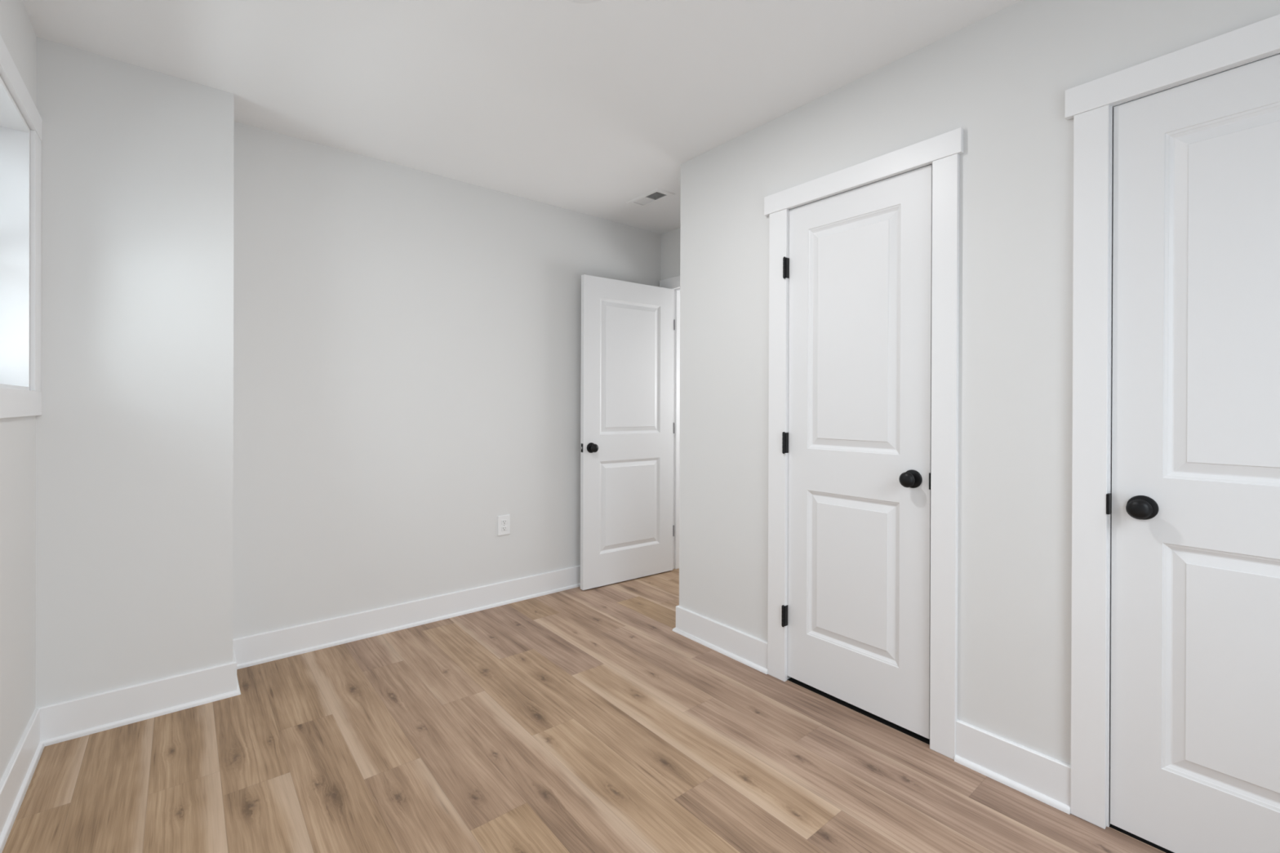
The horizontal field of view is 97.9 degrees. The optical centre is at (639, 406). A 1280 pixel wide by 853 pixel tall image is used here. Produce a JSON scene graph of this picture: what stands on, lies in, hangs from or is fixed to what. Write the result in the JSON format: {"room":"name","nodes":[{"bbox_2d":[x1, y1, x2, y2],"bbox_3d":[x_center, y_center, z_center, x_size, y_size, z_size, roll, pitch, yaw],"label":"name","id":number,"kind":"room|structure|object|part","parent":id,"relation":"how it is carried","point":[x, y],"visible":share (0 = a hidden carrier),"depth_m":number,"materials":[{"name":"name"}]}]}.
{"room":"empty bedroom","nodes":[
{"label":"empty bedroom","id":0,"kind":"room"},
{"bbox_2d":[0,0,36,780],"bbox_3d":[-1.152,-0.046,0.641,0.190,2.440,3.894,0,0,-39],"label":"wall","id":1,"kind":"structure","parent":0,"point":[17,434],"depth_m":1.71,"materials":[{"name":"white paint"}]},
{"bbox_2d":[0,34,42,418],"bbox_3d":[-1.755,-0.479,1.393,0.196,1.021,1.218,0,0,-39],"label":"window","id":2,"kind":"structure","parent":1,"relation":"in","point":[20,147],"depth_m":1.80,"materials":[{"name":"white glass"}]},
{"bbox_3d":[-1.683,-0.951,1.450,0.014,0.077,1.218,0,0,-39],"label":"head casing","id":3,"kind":"part","parent":2,"relation":"part of","materials":[{"name":"white wood"}]},
{"bbox_3d":[-2.039,-0.484,1.882,0.012,0.862,0.101,0,0,-39],"label":"casing leg","id":4,"kind":"part","parent":2,"relation":"part of","materials":[{"name":"white wood"}]},
{"bbox_2d":[0,707,44,852],"bbox_3d":[-0.987,1.109,0.606,0.025,0.131,3.421,0,0,-39],"label":"baseboard","id":5,"kind":"structure","parent":1,"relation":"attached to","point":[15,782],"depth_m":1.67,"materials":[{"name":"white wood"}]},
{"bbox_2d":[35,36,234,707],"bbox_3d":[-1.952,-0.052,2.198,0.550,2.440,0.272,0,0,-39],"label":"wall","id":6,"kind":"structure","parent":0,"point":[135,426],"depth_m":2.07,"materials":[{"name":"white paint"}]},
{"bbox_2d":[232,121,661,639],"bbox_3d":[-0.354,-0.049,3.750,3.889,2.440,0.100,0,0,-39],"label":"wall","id":7,"kind":"structure","parent":0,"point":[407,340],"depth_m":2.93,"materials":[{"name":"white paint"}]},
{"bbox_2d":[37,564,580,746],"bbox_3d":[-0.960,1.105,3.002,3.107,0.131,0.297,0,0,-39],"label":"baseboard","id":8,"kind":"structure","parent":7,"relation":"attached to","point":[274,645],"depth_m":2.54,"materials":[{"name":"white wood"}]},
{"bbox_2d":[497,515,510,535],"bbox_3d":[-0.807,0.704,3.311,0.077,0.116,0.009,0,0,-39],"label":"wall outlet","id":9,"kind":"object","parent":7,"relation":"attached to","point":[504,522],"visible":1,"depth_m":3.31,"materials":[{"name":"white plastic"}]},
{"bbox_2d":[501,525,506,531],"bbox_3d":[-0.806,0.723,3.310,0.034,0.028,0.003,0,0,-39],"label":"receptacle","id":10,"kind":"object","parent":9,"relation":"attached to","point":[504,528],"depth_m":3.31,"materials":[{"name":"grey plastic"}]},
{"bbox_2d":[501,519,506,524],"bbox_3d":[-0.806,0.684,3.310,0.034,0.028,0.003,0,0,-39],"label":"receptacle","id":11,"kind":"object","parent":9,"relation":"attached to","point":[504,522],"depth_m":3.31,"materials":[{"name":"grey plastic"}]},
{"bbox_2d":[22,0,1022,234],"bbox_3d":[0.598,-1.323,2.033,4.599,0.120,3.954,0,0,-39],"label":"ceiling","id":12,"kind":"structure","parent":0,"point":[593,108],"depth_m":2.08,"materials":[{"name":"white paint"}]},
{"bbox_2d":[567,0,599,3],"bbox_3d":[-0.177,-1.261,1.646,0.200,0.008,0.200,0,0,-39],"label":"recessed light","id":13,"kind":"object","parent":12,"relation":"in","point":[572,1],"visible":1,"depth_m":1.73,"materials":[{"name":"white plastic"}]},
{"bbox_2d":[626,187,675,208],"bbox_3d":[0.062,-1.345,3.389,0.143,0.168,0.306,0,0,-39],"label":"ceiling vent","id":14,"kind":"object","parent":12,"relation":"in","point":[646,199],"visible":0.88,"depth_m":3.38,"materials":[{"name":"white metal"}]},
{"bbox_2d":[2,568,1165,852],"bbox_3d":[0.590,1.177,2.038,4.599,0.001,3.954,0,0,-39],"label":"floor","id":15,"kind":"structure","parent":0,"point":[575,720],"depth_m":1.85,"materials":[{"name":"brown wood"}]},
{"bbox_2d":[661,227,679,279],"bbox_3d":[1.399,-0.041,2.670,0.115,2.440,3.794,0,0,-39],"label":"wall","id":16,"kind":"structure","parent":0,"point":[670,240],"depth_m":4.02,"materials":[{"name":"white paint"}]},
{"bbox_2d":[659,275,679,568],"bbox_3d":[0.489,0.127,3.760,0.137,2.092,0.945,0,0,-39],"label":"door frame","id":17,"kind":"structure","parent":16,"relation":"attached to","point":[673,282],"depth_m":4.03,"materials":[{"name":"white wood"}]},
{"bbox_2d":[580,274,675,590],"bbox_3d":[-0.080,0.164,3.777,0.760,2.000,0.154,0,0,-39],"label":"door","id":18,"kind":"structure","parent":17,"relation":"attached to","point":[627,424],"depth_m":3.73,"materials":[{"name":"white paint"}]},
{"bbox_3d":[-0.292,0.262,3.537,0.054,0.054,0.051,0,0,-37],"label":"knob","id":19,"kind":"part","parent":18,"relation":"part of","materials":[{"name":"black metal"}]},
{"bbox_3d":[0.448,-0.879,3.721,0.022,0.080,0.945,0,0,-39],"label":"head casing","id":20,"kind":"part","parent":17,"relation":"part of","materials":[{"name":"white wood"}]},
{"bbox_2d":[679,0,1279,764],"bbox_3d":[1.152,-0.041,1.852,0.110,2.440,2.842,0,0,-39],"label":"wall","id":21,"kind":"structure","parent":0,"point":[1002,78],"depth_m":1.80,"materials":[{"name":"white paint"}]},
{"bbox_2d":[672,605,767,674],"bbox_3d":[0.645,1.110,2.918,0.732,0.131,0.610,0,0,-39],"label":"baseboard","id":22,"kind":"structure","parent":21,"relation":"attached to","point":[750,651],"depth_m":2.66,"materials":[{"name":"white wood"}]},
{"bbox_2d":[781,164,932,738],"bbox_3d":[0.810,0.157,2.164,0.095,2.000,0.598,0,0,-39],"label":"door","id":23,"kind":"structure","parent":21,"relation":"in","point":[858,267],"depth_m":2.13,"materials":[{"name":"white paint"}]},
{"bbox_3d":[0.945,0.257,1.965,0.051,0.054,0.054,0,0,-39],"label":"knob","id":24,"kind":"part","parent":23,"relation":"part of","materials":[{"name":"black metal"}]},
{"bbox_2d":[764,127,964,759],"bbox_3d":[0.853,0.126,2.199,0.132,2.103,0.808,0,0,-39],"label":"door frame","id":25,"kind":"structure","parent":21,"relation":"attached to","point":[943,152],"depth_m":1.91,"materials":[{"name":"white wood"}]},
{"bbox_3d":[0.600,0.165,2.423,0.019,2.022,0.091,0,0,-39],"label":"casing leg","id":26,"kind":"part","parent":25,"relation":"part of","materials":[{"name":"white wood"}]},
{"bbox_3d":[0.814,-0.885,2.163,0.022,0.081,0.808,0,0,-39],"label":"head casing","id":27,"kind":"part","parent":25,"relation":"part of","materials":[{"name":"white wood"}]},
{"bbox_3d":[1.008,0.258,1.932,0.015,0.058,0.009,0,0,-39],"label":"strike plate","id":28,"kind":"part","parent":25,"relation":"part of","materials":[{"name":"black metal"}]},
{"bbox_3d":[1.034,0.168,1.894,0.019,2.022,0.081,0,0,-39],"label":"casing leg","id":29,"kind":"part","parent":25,"relation":"part of","materials":[{"name":"white wood"}]},
{"bbox_2d":[954,719,1070,814],"bbox_3d":[1.153,1.114,1.742,0.025,0.131,0.312,0,0,-39],"label":"baseboard","id":30,"kind":"structure","parent":21,"relation":"attached to","point":[1043,778],"depth_m":1.73,"materials":[{"name":"white wood"}]},
{"bbox_2d":[1064,13,1279,829],"bbox_3d":[1.540,0.130,1.361,0.132,2.103,0.800,0,0,-39],"label":"door frame","id":31,"kind":"structure","parent":21,"relation":"attached to","point":[1091,104],"depth_m":1.57,"materials":[{"name":"white wood"}]},
{"bbox_3d":[1.283,0.169,1.591,0.019,2.022,0.079,0,0,-39],"label":"casing leg","id":32,"kind":"part","parent":31,"relation":"part of","materials":[{"name":"white wood"}]},
{"bbox_3d":[1.312,0.271,1.560,0.028,0.057,0.007,0,0,-39],"label":"strike plate","id":33,"kind":"part","parent":31,"relation":"part of","materials":[{"name":"black metal"}]},
{"bbox_3d":[1.501,-0.881,1.325,0.022,0.081,0.800,0,0,-39],"label":"head casing","id":34,"kind":"part","parent":31,"relation":"part of","materials":[{"name":"white wood"}]},
{"bbox_2d":[1110,53,1279,852],"bbox_3d":[1.499,0.166,1.325,0.095,2.006,0.590,0,0,-39],"label":"door","id":35,"kind":"structure","parent":21,"relation":"in","point":[1195,720],"depth_m":1.43,"materials":[{"name":"white paint"}]},
{"bbox_3d":[1.335,0.273,1.490,0.051,0.054,0.054,0,0,-39],"label":"knob","id":36,"kind":"part","parent":35,"relation":"part of","materials":[{"name":"black metal"}]},
{"bbox_2d":[787,677,1173,852],"bbox_3d":[1.460,1.198,2.039,0.818,0.024,2.852,0,0,-39],"label":"floor","id":37,"kind":"structure","parent":0,"point":[854,708],"depth_m":2.10,"materials":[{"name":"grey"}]}
]}

